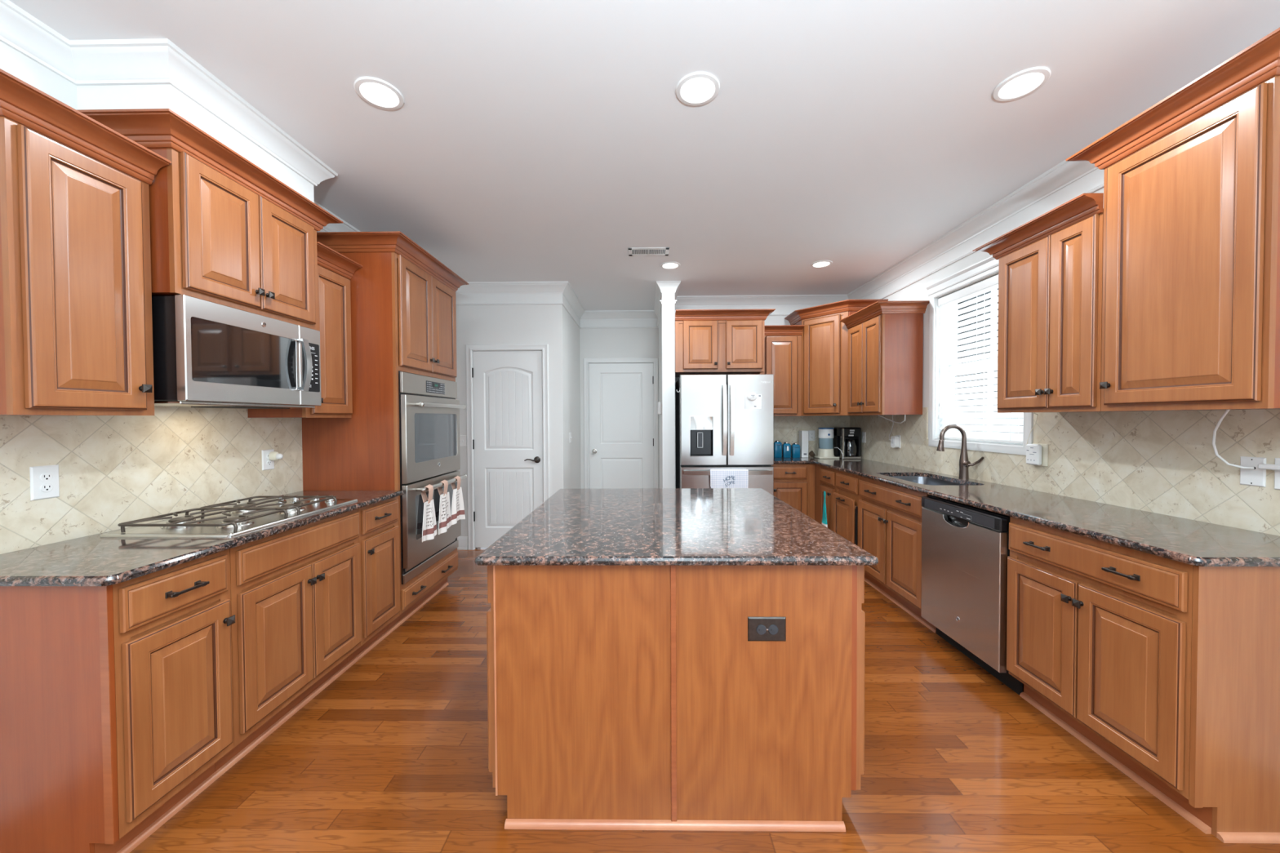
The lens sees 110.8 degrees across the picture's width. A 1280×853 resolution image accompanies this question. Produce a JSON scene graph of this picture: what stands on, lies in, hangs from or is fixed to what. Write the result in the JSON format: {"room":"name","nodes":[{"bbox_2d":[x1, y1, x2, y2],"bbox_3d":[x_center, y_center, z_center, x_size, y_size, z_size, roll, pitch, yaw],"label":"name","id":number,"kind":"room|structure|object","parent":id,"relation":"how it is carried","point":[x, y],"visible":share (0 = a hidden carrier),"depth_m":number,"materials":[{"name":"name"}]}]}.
{"room":"kitchen","nodes":[
{"label":"kitchen","id":0,"kind":"room"},
{"bbox_2d":[0,40,325,231],"bbox_3d":[-2.254,-0.018,0.469,0.140,2.760,8.280,0,1,1],"label":"wall","id":1,"kind":"structure","parent":0,"point":[12,61],"depth_m":1.60,"materials":[{"name":"paint"}]},
{"bbox_2d":[0,68,171,415],"bbox_3d":[-1.965,-0.513,1.436,0.417,0.952,0.462,0,1,1],"label":"upper cabinet","id":2,"kind":"object","parent":1,"relation":"attached to","point":[76,322],"visible":1,"depth_m":1.41,"materials":[{"name":"brown wood"}]},
{"bbox_2d":[0,406,302,554],"bbox_3d":[-2.162,-0.088,1.865,0.008,1.050,1.875,0,1,1],"label":"wall tile","id":3,"kind":"structure","parent":1,"relation":"attached to","point":[113,470],"depth_m":1.87,"materials":[{"name":"beige tile"}]},
{"bbox_2d":[29,464,59,500],"bbox_3d":[-2.156,0.202,1.603,0.009,0.120,0.076,0,1,1],"label":"wall outlet","id":4,"kind":"object","parent":3,"relation":"attached to","point":[44,480],"visible":1,"depth_m":1.60,"materials":[{"name":"white plastic"}]},
{"bbox_2d":[40,472,53,481],"bbox_3d":[-2.153,0.183,1.603,0.003,0.033,0.033,0,1,1],"label":"receptacle","id":5,"kind":"object","parent":4,"relation":"attached to","point":[44,477],"depth_m":1.60,"materials":[{"name":"white plastic"}]},
{"bbox_2d":[40,483,53,492],"bbox_3d":[-2.152,0.222,1.604,0.003,0.033,0.033,0,1,1],"label":"receptacle","id":6,"kind":"object","parent":4,"relation":"attached to","point":[44,487],"depth_m":1.60,"materials":[{"name":"white plastic"}]},
{"bbox_2d":[261,448,274,470],"bbox_3d":[-2.143,0.192,2.550,0.009,0.116,0.080,0,1,1],"label":"wall outlet","id":7,"kind":"object","parent":3,"relation":"attached to","point":[267,464],"visible":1,"depth_m":2.54,"materials":[{"name":"white plastic"}]},
{"bbox_2d":[266,460,271,466],"bbox_3d":[-2.140,0.211,2.550,0.003,0.033,0.033,0,1,1],"label":"receptacle","id":8,"kind":"object","parent":7,"relation":"attached to","point":[268,463],"depth_m":2.55,"materials":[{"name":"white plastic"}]},
{"bbox_2d":[268,451,283,460],"bbox_3d":[-2.108,0.172,2.566,0.060,0.054,0.043,0,1,1],"label":"night light","id":9,"kind":"object","parent":7,"relation":"attached to","point":[273,455],"visible":1,"depth_m":2.55,"materials":[{"name":"beige plastic"}]},
{"bbox_2d":[76,108,343,330],"bbox_3d":[-1.918,-0.827,2.036,0.497,0.626,0.908,0,1,1],"label":"upper cabinet","id":10,"kind":"object","parent":1,"relation":"attached to","point":[224,230],"visible":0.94,"depth_m":1.83,"materials":[{"name":"brown wood"}]},
{"bbox_2d":[151,294,320,408],"bbox_3d":[-1.915,-0.298,2.040,0.479,0.422,0.704,0,1,1],"label":"microwave","id":11,"kind":"object","parent":10,"relation":"attached to","point":[207,354],"visible":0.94,"depth_m":1.87,"materials":[{"name":"silver metal"}]},
{"bbox_2d":[247,241,363,417],"bbox_3d":[-1.950,-0.529,2.600,0.417,0.955,0.378,0,1,1],"label":"upper cabinet","id":12,"kind":"object","parent":1,"relation":"attached to","point":[335,270],"visible":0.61,"depth_m":2.60,"materials":[{"name":"brown wood"}]},
{"bbox_2d":[0,0,657,319],"bbox_3d":[-1.936,-1.362,1.279,2.027,0.105,9.789,0,1,14],"label":"trim","id":13,"kind":"structure","parent":1,"relation":"attached to","point":[144,61],"depth_m":1.70,"materials":[{"name":"white paint"}]},
{"bbox_2d":[457,536,467,550],"bbox_3d":[-1.967,1.228,4.169,0.325,0.135,0.920,0,1,1],"label":"baseboard","id":14,"kind":"structure","parent":1,"relation":"attached to","point":[463,540],"depth_m":4.61,"materials":[{"name":"white paint"}]},
{"bbox_2d":[455,304,565,536],"bbox_3d":[-1.534,-0.096,4.670,1.470,2.760,0.140,0,1,1],"label":"wall","id":15,"kind":"structure","parent":0,"point":[505,324],"depth_m":4.58,"materials":[{"name":"paint"}]},
{"bbox_2d":[459,435,466,446],"bbox_3d":[-1.844,0.150,4.601,0.075,0.118,0.013,0,1,1],"label":"light switch","id":16,"kind":"object","parent":15,"relation":"attached to","point":[463,438],"visible":0.94,"depth_m":4.60,"materials":[{"name":"white plastic"}]},
{"bbox_2d":[466,343,549,550],"bbox_3d":[-1.373,0.215,4.644,0.854,2.137,0.199,0,1,1],"label":"door","id":17,"kind":"structure","parent":15,"relation":"in","point":[507,385],"depth_m":4.61,"materials":[{"name":"white paint"}]},
{"bbox_2d":[455,293,658,328],"bbox_3d":[-1.104,-1.332,4.889,3.187,0.130,0.922,-1,1,-42],"label":"trim","id":18,"kind":"structure","parent":15,"relation":"attached to","point":[477,299],"depth_m":4.57,"materials":[{"name":"white paint"}]},
{"bbox_2d":[564,308,581,488],"bbox_3d":[-0.861,-0.109,5.271,0.140,2.760,1.080,0,1,1],"label":"wall","id":19,"kind":"structure","parent":0,"point":[572,365],"depth_m":5.20,"materials":[{"name":"paint"}]},
{"bbox_2d":[579,328,658,488],"bbox_3d":[-0.173,-0.123,5.872,1.500,2.760,0.140,0,1,1],"label":"wall","id":20,"kind":"structure","parent":0,"point":[594,343],"depth_m":5.79,"materials":[{"name":"paint"}]},
{"bbox_2d":[583,357,658,488],"bbox_3d":[-0.246,0.180,5.847,0.977,2.155,0.202,0,1,1],"label":"door","id":21,"kind":"structure","parent":20,"relation":"in","point":[621,416],"depth_m":5.81,"materials":[{"name":"white paint"}]},
{"bbox_2d":[8,0,1279,310],"bbox_3d":[0.197,-1.449,1.022,5.160,0.060,9.900,0,1,1],"label":"ceiling","id":22,"kind":"structure","parent":0,"point":[529,140],"depth_m":1.99,"materials":[{"name":"paint"}]},
{"bbox_2d":[76,84,314,202],"bbox_3d":[-1.986,-1.268,2.072,0.365,0.320,0.736,0,1,1],"label":"wall","id":23,"kind":"structure","parent":22,"relation":"attached to","point":[158,95],"depth_m":1.76,"materials":[{"name":"white paint"}]},
{"bbox_2d":[353,76,404,109],"bbox_3d":[-1.116,-1.424,1.895,0.188,0.009,0.188,0,1,1],"label":"recessed light","id":24,"kind":"object","parent":22,"relation":"in","point":[377,92],"visible":1,"depth_m":1.89,"materials":[{"name":"white plastic"}]},
{"bbox_2d":[627,247,669,256],"bbox_3d":[0.073,-1.463,3.699,0.340,0.006,0.170,0,1,1],"label":"ceiling vent","id":25,"kind":"object","parent":22,"relation":"in","point":[632,251],"visible":1,"depth_m":3.69,"materials":[{"name":"white plastic"}]},
{"bbox_2d":[660,261,680,269],"bbox_3d":[0.277,-1.468,4.031,0.188,0.009,0.188,0,1,1],"label":"recessed light","id":26,"kind":"object","parent":22,"relation":"in","point":[670,264],"visible":1,"depth_m":4.02,"materials":[{"name":"white glass"}]},
{"bbox_2d":[675,71,719,105],"bbox_3d":[0.245,-1.430,1.877,0.188,0.009,0.188,0,1,1],"label":"recessed light","id":27,"kind":"object","parent":22,"relation":"in","point":[697,88],"visible":1,"depth_m":1.87,"materials":[{"name":"white plastic"}]},
{"bbox_2d":[810,260,832,267],"bbox_3d":[1.647,-1.474,4.013,0.188,0.009,0.188,0,1,1],"label":"recessed light","id":28,"kind":"object","parent":22,"relation":"in","point":[820,264],"visible":1,"depth_m":4.01,"materials":[{"name":"white glass"}]},
{"bbox_2d":[991,66,1051,101],"bbox_3d":[1.602,-1.436,1.859,0.188,0.009,0.188,0,1,1],"label":"recessed light","id":29,"kind":"object","parent":22,"relation":"in","point":[1022,83],"visible":1,"depth_m":1.85,"materials":[{"name":"white plastic"}]},
{"bbox_2d":[658,293,675,488],"bbox_3d":[0.305,-0.113,5.185,0.131,2.760,1.220,0,1,1],"label":"wall partition","id":30,"kind":"structure","parent":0,"point":[667,319],"depth_m":4.57,"materials":[{"name":"white paint"}]},
{"bbox_2d":[657,401,661,414],"bbox_3d":[0.217,-0.203,4.925,0.038,0.140,0.120,0,1,1],"label":"thermostat","id":31,"kind":"object","parent":30,"relation":"attached to","point":[659,402],"visible":0.98,"depth_m":4.87,"materials":[{"name":"white plastic"}]},
{"bbox_2d":[653,280,680,327],"bbox_3d":[0.299,-1.385,5.108,0.251,0.215,1.230,0,1,1],"label":"trim","id":32,"kind":"structure","parent":30,"relation":"attached to","point":[661,286],"depth_m":4.54,"materials":[{"name":"white paint"}]},
{"bbox_2d":[129,547,1279,852],"bbox_3d":[0.210,1.365,1.072,5.160,0.050,9.900,0,1,1],"label":"floor","id":33,"kind":"structure","parent":0,"point":[391,756],"depth_m":1.67,"materials":[{"name":"brown wood"}]},
{"bbox_2d":[0,585,119,852],"bbox_3d":[-1.862,0.903,1.308,0.615,0.884,0.014,0,1,1],"label":"end panel","id":34,"kind":"object","parent":33,"relation":"on","point":[59,766],"visible":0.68,"depth_m":1.30,"materials":[{"name":"brown wood"}]},
{"bbox_2d":[94,549,235,852],"bbox_3d":[-1.829,0.900,1.499,0.660,0.884,0.367,0,1,1],"label":"base cabinet","id":35,"kind":"object","parent":33,"relation":"on","point":[172,634],"visible":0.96,"depth_m":1.44,"materials":[{"name":"brown wood"}]},
{"bbox_2d":[116,582,448,852],"bbox_3d":[-1.602,1.314,2.482,0.018,0.019,2.325,0,1,1],"label":"trim","id":36,"kind":"structure","parent":33,"relation":"on","point":[130,846],"depth_m":1.82,"materials":[{"name":"brown wood"}]},
{"bbox_2d":[214,508,361,772],"bbox_3d":[-1.821,0.890,2.057,0.660,0.884,0.747,0,1,1],"label":"base cabinet","id":37,"kind":"object","parent":33,"relation":"on","point":[295,593],"visible":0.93,"depth_m":1.93,"materials":[{"name":"brown wood"}]},
{"bbox_2d":[0,490,404,586],"bbox_3d":[-1.829,0.433,2.035,0.649,0.030,1.542,0,1,1],"label":"countertop","id":38,"kind":"structure","parent":37,"relation":"on","point":[94,560],"depth_m":1.49,"materials":[{"name":"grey stone"}]},
{"bbox_2d":[99,494,357,537],"bbox_3d":[-1.819,0.391,2.071,0.515,0.052,0.760,0,1,1],"label":"gas cooktop","id":39,"kind":"object","parent":38,"relation":"in","point":[229,522],"visible":1,"depth_m":1.90,"materials":[{"name":"silver metal"}]},
{"bbox_2d":[346,496,399,662],"bbox_3d":[-1.814,0.880,2.623,0.660,0.884,0.383,0,1,1],"label":"base cabinet","id":40,"kind":"object","parent":33,"relation":"on","point":[379,527],"visible":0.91,"depth_m":2.58,"materials":[{"name":"brown wood"}]},
{"bbox_2d":[302,231,468,630],"bbox_3d":[-1.792,0.058,3.235,0.694,2.506,1.044,0,1,1],"label":"tall cabinet","id":41,"kind":"object","parent":33,"relation":"on","point":[403,304],"visible":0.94,"depth_m":2.80,"materials":[{"name":"brown wood"}]},
{"bbox_2d":[398,370,467,584],"bbox_3d":[-1.752,0.324,3.240,0.678,1.370,0.822,0,1,1],"label":"double oven","id":42,"kind":"object","parent":41,"relation":"in","point":[429,449],"visible":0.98,"depth_m":3.06,"materials":[{"name":"silver metal"}]},
{"bbox_2d":[421,484,436,542],"bbox_3d":[-1.428,0.578,2.962,0.059,0.369,0.215,0,1,1],"label":"dish towel","id":43,"kind":"object","parent":42,"relation":"hanging from","point":[429,526],"visible":1,"depth_m":2.96,"materials":[{"name":"white fabric"}]},
{"bbox_2d":[426,504,433,527],"bbox_3d":[-1.411,0.599,2.960,0.012,0.150,0.096,0,1,8],"label":"print","id":44,"kind":"object","parent":43,"relation":"attached to","point":[429,508],"depth_m":2.97,"materials":[{"name":"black fabric"}]},
{"bbox_2d":[437,480,450,534],"bbox_3d":[-1.425,0.576,3.197,0.059,0.373,0.210,0,1,1],"label":"dish towel","id":45,"kind":"object","parent":42,"relation":"hanging from","point":[444,521],"visible":1,"depth_m":3.18,"materials":[{"name":"white fabric"}]},
{"bbox_2d":[441,497,448,519],"bbox_3d":[-1.405,0.590,3.200,0.015,0.158,0.104,0,1,3],"label":"print","id":46,"kind":"object","parent":45,"relation":"attached to","point":[444,500],"depth_m":3.18,"materials":[{"name":"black fabric"}]},
{"bbox_2d":[450,475,465,525],"bbox_3d":[-1.422,0.564,3.409,0.059,0.356,0.210,0,1,1],"label":"dish towel","id":47,"kind":"object","parent":42,"relation":"hanging from","point":[457,513],"visible":0.99,"depth_m":3.41,"materials":[{"name":"white fabric"}]},
{"bbox_2d":[486,565,865,831],"bbox_3d":[0.128,0.880,2.125,1.352,0.884,1.349,0,1,1],"label":"kitchen island","id":48,"kind":"object","parent":33,"relation":"on","point":[620,697],"visible":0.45,"depth_m":1.47,"materials":[{"name":"brown wood"}]},
{"bbox_2d":[474,488,878,565],"bbox_3d":[0.123,0.423,2.125,1.304,0.030,1.413,0,1,1],"label":"island countertop","id":49,"kind":"structure","parent":48,"relation":"on","point":[651,526],"depth_m":1.71,"materials":[{"name":"brown stone"}]},
{"bbox_2d":[747,617,786,641],"bbox_3d":[0.419,0.669,1.456,0.125,0.080,0.011,0,1,1],"label":"island outlet","id":50,"kind":"object","parent":48,"relation":"attached to","point":[759,628],"visible":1,"depth_m":1.46,"materials":[{"name":"brown plastic"}]},
{"bbox_2d":[755,624,766,635],"bbox_3d":[0.400,0.670,1.454,0.033,0.033,0.005,0,1,1],"label":"receptacle","id":51,"kind":"object","parent":50,"relation":"attached to","point":[761,629],"depth_m":1.45,"materials":[{"name":"grey plastic"}]},
{"bbox_2d":[768,624,777,635],"bbox_3d":[0.439,0.669,1.453,0.033,0.033,0.005,0,1,1],"label":"receptacle","id":52,"kind":"object","parent":50,"relation":"attached to","point":[772,628],"depth_m":1.45,"materials":[{"name":"grey plastic"}]},
{"bbox_2d":[675,373,773,495],"bbox_3d":[0.848,0.377,4.637,0.897,1.774,0.860,0,1,1],"label":"refrigerator","id":53,"kind":"object","parent":33,"relation":"on","point":[714,429],"visible":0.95,"depth_m":4.26,"materials":[{"name":"grey metal"}]},
{"bbox_2d":[710,469,748,488],"bbox_3d":[0.851,0.551,4.231,0.362,0.278,0.052,0,1,1],"label":"tea towel","id":54,"kind":"object","parent":53,"relation":"hanging from","point":[719,478],"visible":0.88,"depth_m":4.21,"materials":[{"name":"white fabric"}]},
{"bbox_2d":[746,392,757,400],"bbox_3d":[1.075,-0.288,4.233,0.096,0.079,0.017,0,1,1],"label":"magnet","id":55,"kind":"object","parent":53,"relation":"attached to","point":[751,396],"visible":1,"depth_m":4.23,"materials":[{"name":"white plastic"}]},
{"bbox_2d":[744,394,761,408],"bbox_3d":[1.087,-0.238,4.244,0.160,0.140,0.005,0,1,1],"label":"paper","id":56,"kind":"object","parent":53,"relation":"attached to","point":[757,403],"visible":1,"depth_m":4.24,"materials":[{"name":"white paper"}]},
{"bbox_2d":[771,463,808,516],"bbox_3d":[1.540,0.825,4.851,0.454,0.884,0.573,0,1,1],"label":"base cabinet","id":57,"kind":"object","parent":33,"relation":"on","point":[791,481],"visible":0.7,"depth_m":4.59,"materials":[{"name":"brown wood"}]},
{"bbox_2d":[808,463,820,522],"bbox_3d":[1.839,0.829,4.577,0.150,0.884,0.229,0,1,1],"label":"cabinet filler","id":58,"kind":"object","parent":33,"relation":"on","point":[814,469],"visible":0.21,"depth_m":4.61,"materials":[{"name":"brown wood"}]},
{"bbox_2d":[819,466,836,530],"bbox_3d":[2.097,0.833,4.271,0.660,0.884,0.374,0,1,1],"label":"base cabinet","id":59,"kind":"object","parent":33,"relation":"on","point":[827,475],"visible":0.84,"depth_m":4.23,"materials":[{"name":"brown wood"}]},
{"bbox_2d":[822,490,827,527],"bbox_3d":[1.742,0.777,4.170,0.030,0.333,0.120,0,1,1],"label":"hand towel","id":60,"kind":"object","parent":59,"relation":"hanging from","point":[824,523],"visible":0.93,"depth_m":4.16,"materials":[{"name":"teal fabric"}]},
{"bbox_2d":[832,470,868,579],"bbox_3d":[2.086,0.840,3.865,0.671,0.884,0.447,0,1,1],"label":"base cabinet","id":61,"kind":"object","parent":33,"relation":"on","point":[846,500],"visible":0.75,"depth_m":3.81,"materials":[{"name":"brown wood"}]},
{"bbox_2d":[858,475,936,628],"bbox_3d":[2.083,0.852,3.208,0.660,0.884,0.865,0,1,1],"label":"base cabinet","id":62,"kind":"object","parent":33,"relation":"on","point":[890,516],"visible":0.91,"depth_m":3.12,"materials":[{"name":"brown wood"}]},
{"bbox_2d":[864,577,936,633],"bbox_3d":[1.879,1.278,3.626,0.018,0.019,1.685,0,1,1],"label":"trim","id":63,"kind":"structure","parent":33,"relation":"on","point":[929,626],"depth_m":3.14,"materials":[{"name":"brown wood"}]},
{"bbox_2d":[920,495,1022,695],"bbox_3d":[2.066,0.871,2.459,0.622,0.872,0.620,0,1,1],"label":"dishwasher","id":64,"kind":"object","parent":33,"relation":"on","point":[966,551],"visible":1,"depth_m":2.37,"materials":[{"name":"silver metal"}]},
{"bbox_2d":[1006,516,1212,834],"bbox_3d":[2.064,0.877,1.784,0.660,0.884,0.715,0,1,1],"label":"base cabinet","id":65,"kind":"object","parent":33,"relation":"on","point":[1099,633],"visible":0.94,"depth_m":1.67,"materials":[{"name":"brown wood"}]},
{"bbox_2d":[773,456,1279,566],"bbox_3d":[1.845,0.395,3.255,1.124,0.030,3.742,0,1,1],"label":"countertop","id":66,"kind":"structure","parent":65,"relation":"on","point":[1184,540],"depth_m":1.90,"materials":[{"name":"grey stone"}]},
{"bbox_2d":[773,440,782,457],"bbox_3d":[1.549,0.252,4.982,0.082,0.197,0.088,0,1,1],"label":"canister","id":67,"kind":"object","parent":66,"relation":"on","point":[777,444],"visible":0.97,"depth_m":4.95,"materials":[{"name":"teal ceramic"}]},
{"bbox_2d":[782,441,791,457],"bbox_3d":[1.651,0.261,4.981,0.082,0.179,0.088,0,1,1],"label":"canister","id":68,"kind":"object","parent":66,"relation":"on","point":[786,446],"visible":1,"depth_m":4.95,"materials":[{"name":"teal ceramic"}]},
{"bbox_2d":[791,442,799,457],"bbox_3d":[1.753,0.266,4.980,0.082,0.169,0.088,0,1,1],"label":"canister","id":69,"kind":"object","parent":66,"relation":"on","point":[795,446],"visible":0.99,"depth_m":4.94,"materials":[{"name":"teal ceramic"}]},
{"bbox_2d":[799,430,808,457],"bbox_3d":[1.851,0.198,5.000,0.075,0.302,0.101,0,1,1],"label":"box","id":70,"kind":"object","parent":66,"relation":"on","point":[803,434],"visible":0.94,"depth_m":4.95,"materials":[{"name":"plastic"}]},
{"bbox_2d":[808,450,815,457],"bbox_3d":[1.932,0.306,4.960,0.070,0.078,0.065,0,1,35],"label":"cup","id":71,"kind":"object","parent":66,"relation":"on","point":[811,453],"visible":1,"depth_m":4.94,"materials":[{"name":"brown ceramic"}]},
{"bbox_2d":[813,427,839,458],"bbox_3d":[2.065,0.181,4.902,0.222,0.338,0.190,0,1,1],"label":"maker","id":72,"kind":"object","parent":66,"relation":"on","point":[825,451],"visible":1,"depth_m":4.84,"materials":[{"name":"beige plastic"}]},
{"bbox_2d":[813,456,839,458],"bbox_3d":[2.065,0.342,4.905,0.222,0.016,0.190,0,1,1],"label":"tray","id":73,"kind":"object","parent":66,"relation":"on","point":[819,457],"depth_m":4.82,"materials":[{"name":"beige plastic"}]},
{"bbox_2d":[833,426,861,458],"bbox_3d":[2.289,0.180,4.864,0.212,0.340,0.260,0,1,1],"label":"coffee maker","id":74,"kind":"object","parent":66,"relation":"on","point":[847,439],"visible":1,"depth_m":4.79,"materials":[{"name":"black plastic"}]},
{"bbox_2d":[888,475,968,485],"bbox_3d":[2.091,0.506,3.242,0.440,0.194,0.722,0,1,1],"label":"sink","id":75,"kind":"object","parent":66,"relation":"in","point":[917,479],"visible":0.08,"depth_m":3.53,"materials":[{"name":"metal"}]},
{"bbox_2d":[936,424,984,479],"bbox_3d":[2.296,0.182,3.188,0.280,0.395,0.118,0,1,23],"label":"faucet","id":76,"kind":"object","parent":66,"relation":"on","point":[964,463],"visible":1,"depth_m":3.18,"materials":[{"name":"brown metal"}]},
{"bbox_2d":[1019,692,1211,834],"bbox_3d":[1.855,1.311,1.796,0.018,0.019,0.716,0,1,1],"label":"trim","id":77,"kind":"structure","parent":33,"relation":"on","point":[1158,794],"depth_m":1.69,"materials":[{"name":"brown wood"}]},
{"bbox_2d":[1189,565,1279,844],"bbox_3d":[2.088,0.884,1.411,0.610,0.884,0.030,0,1,1],"label":"end panel","id":78,"kind":"object","parent":33,"relation":"on","point":[1234,762],"visible":0.91,"depth_m":1.42,"materials":[{"name":"brown wood"}]},
{"bbox_2d":[675,315,790,488],"bbox_3d":[1.406,-0.118,5.201,2.065,2.760,0.140,0,1,1],"label":"wall","id":79,"kind":"structure","parent":0,"point":[771,320],"depth_m":5.11,"materials":[{"name":"paint"}]},
{"bbox_2d":[675,308,775,377],"bbox_3d":[0.868,-0.877,4.788,1.005,0.621,0.657,0,1,1],"label":"upper cabinet","id":80,"kind":"object","parent":79,"relation":"attached to","point":[708,341],"visible":0.99,"depth_m":4.53,"materials":[{"name":"brown wood"}]},
{"bbox_2d":[760,324,804,416],"bbox_3d":[1.528,-0.597,4.907,0.448,0.965,0.407,0,1,1],"label":"upper cabinet","id":81,"kind":"object","parent":79,"relation":"attached to","point":[783,343],"visible":0.7,"depth_m":4.77,"materials":[{"name":"brown wood"}]},
{"bbox_2d":[773,415,849,456],"bbox_3d":[1.868,0.088,5.124,1.140,0.545,0.008,0,1,1],"label":"wall tile","id":82,"kind":"structure","parent":79,"relation":"attached to","point":[786,428],"depth_m":5.12,"materials":[{"name":"beige tile"}]},
{"bbox_2d":[808,430,815,440],"bbox_3d":[1.988,0.106,5.114,0.078,0.118,0.009,0,1,1],"label":"wall outlet","id":83,"kind":"object","parent":82,"relation":"attached to","point":[811,433],"visible":0.99,"depth_m":5.11,"materials":[{"name":"white plastic"}]},
{"bbox_2d":[882,187,1103,439],"bbox_3d":[2.454,-0.049,1.017,0.140,2.760,9.500,0,1,1],"label":"wall","id":84,"kind":"structure","parent":0,"point":[917,291],"depth_m":3.72,"materials":[{"name":"paint"}]},
{"bbox_2d":[784,299,888,415],"bbox_3d":[2.047,-0.682,4.718,0.765,1.130,0.789,0,1,1],"label":"upper cabinet","id":85,"kind":"object","parent":84,"relation":"attached to","point":[824,339],"visible":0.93,"depth_m":4.56,"materials":[{"name":"brown wood"}]},
{"bbox_2d":[839,300,929,415],"bbox_3d":[2.203,-0.578,4.042,0.437,0.945,0.729,0,1,1],"label":"upper cabinet","id":86,"kind":"object","parent":84,"relation":"attached to","point":[886,338],"visible":1,"depth_m":3.77,"materials":[{"name":"brown wood"}]},
{"bbox_2d":[877,414,905,423],"bbox_3d":[2.273,-0.068,3.953,0.071,0.080,0.338,0,1,-10],"label":"cord","id":87,"kind":"object","parent":86,"relation":"hanging from","point":[877,415],"visible":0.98,"depth_m":3.99,"materials":[{"name":"white plastic"}]},
{"bbox_2d":[675,160,1097,306],"bbox_3d":[1.340,-1.366,0.683,2.067,0.105,8.850,0,1,1],"label":"trim","id":88,"kind":"structure","parent":84,"relation":"attached to","point":[1064,173],"depth_m":3.44,"materials":[{"name":"white paint"}]},
{"bbox_2d":[675,168,1104,315],"bbox_3d":[1.340,-1.268,0.685,2.067,0.130,8.850,0,1,1],"label":"trim","id":89,"kind":"structure","parent":84,"relation":"attached to","point":[1093,181],"depth_m":3.14,"materials":[{"name":"white paint"}]},
{"bbox_2d":[925,255,1033,455],"bbox_3d":[2.462,-0.491,3.182,0.176,1.323,1.005,0,1,1],"label":"window","id":90,"kind":"structure","parent":84,"relation":"in","point":[985,268],"depth_m":3.43,"materials":[{"name":"white paint"}]},
{"bbox_2d":[937,274,1023,444],"bbox_3d":[2.444,-0.465,3.183,0.069,1.139,0.853,0,1,1],"label":"window blind","id":91,"kind":"object","parent":90,"relation":"attached to","point":[993,433],"visible":0.72,"depth_m":3.25,"materials":[{"name":"white plastic"}]},
{"bbox_2d":[972,192,1153,413],"bbox_3d":[2.179,-0.555,2.284,0.437,0.961,0.662,0,1,1],"label":"upper cabinet","id":92,"kind":"object","parent":84,"relation":"attached to","point":[1051,264],"visible":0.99,"depth_m":2.16,"materials":[{"name":"brown wood"}]},
{"bbox_2d":[849,407,1279,536],"bbox_3d":[2.406,0.124,2.992,0.008,0.545,4.242,0,1,1],"label":"wall tile","id":93,"kind":"structure","parent":84,"relation":"attached to","point":[1162,462],"depth_m":2.12,"materials":[{"name":"beige tile"}]},
{"bbox_2d":[862,431,866,443],"bbox_3d":[2.420,0.117,4.787,0.012,0.118,0.080,0,1,1],"label":"switch plate","id":94,"kind":"object","parent":93,"relation":"attached to","point":[864,433],"visible":1,"depth_m":4.77,"materials":[{"name":"white plastic"}]},
{"bbox_2d":[1026,443,1048,466],"bbox_3d":[2.374,0.169,2.647,0.047,0.132,0.106,0,1,1],"label":"wall outlet","id":95,"kind":"object","parent":93,"relation":"attached to","point":[1037,454],"visible":1,"depth_m":2.62,"materials":[{"name":"beige plastic"}]},
{"bbox_2d":[1026,412,1038,444],"bbox_3d":[2.374,0.025,2.675,0.040,0.229,0.101,0,1,24],"label":"cord","id":96,"kind":"object","parent":95,"relation":"attached to","point":[1033,412],"visible":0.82,"depth_m":2.68,"materials":[{"name":"beige plastic"}]},
{"bbox_2d":[1240,456,1266,487],"bbox_3d":[2.382,0.175,1.719,0.007,0.112,0.072,0,1,1],"label":"cable plate","id":97,"kind":"object","parent":93,"relation":"attached to","point":[1256,477],"visible":1,"depth_m":1.72,"materials":[{"name":"white plastic"}]},
{"bbox_2d":[1274,457,1279,489],"bbox_3d":[2.380,0.178,1.620,0.009,0.118,0.078,0,1,1],"label":"wall outlet","id":98,"kind":"object","parent":93,"relation":"attached to","point":[1277,473],"visible":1,"depth_m":1.65,"materials":[{"name":"white plastic"}]},
{"bbox_2d":[1257,463,1279,470],"bbox_3d":[2.366,0.152,1.645,0.018,0.020,0.086,0,1,1],"label":"plug","id":99,"kind":"object","parent":98,"relation":"attached to","point":[1262,466],"visible":1,"depth_m":1.66,"materials":[{"name":"white plastic"}]},
{"bbox_3d":[2.413,0.141,4.137,0.009,0.118,0.078,0,1,1],"label":"wall outlet","id":100,"kind":"object","parent":93,"relation":"attached to","visible":0},
{"bbox_2d":[890,435,899,448],"bbox_3d":[2.385,0.144,4.153,0.047,0.108,0.102,0,1,1],"label":"plug adapter","id":101,"kind":"object","parent":100,"relation":"attached to","point":[895,440],"visible":1,"depth_m":4.11,"materials":[{"name":"white plastic"}]},
{"bbox_2d":[1065,26,1279,411],"bbox_3d":[2.171,-0.643,1.687,0.437,1.158,0.702,0,1,1],"label":"upper cabinet","id":102,"kind":"object","parent":84,"relation":"attached to","point":[1191,292],"visible":1,"depth_m":1.60,"materials":[{"name":"brown wood"}]},
{"bbox_2d":[1212,409,1254,469],"bbox_3d":[2.325,0.044,1.741,0.108,0.241,0.077,0,1,1],"label":"cord","id":103,"kind":"object","parent":102,"relation":"hanging from","point":[1226,411],"visible":0.93,"depth_m":1.75,"materials":[{"name":"white plastic"}]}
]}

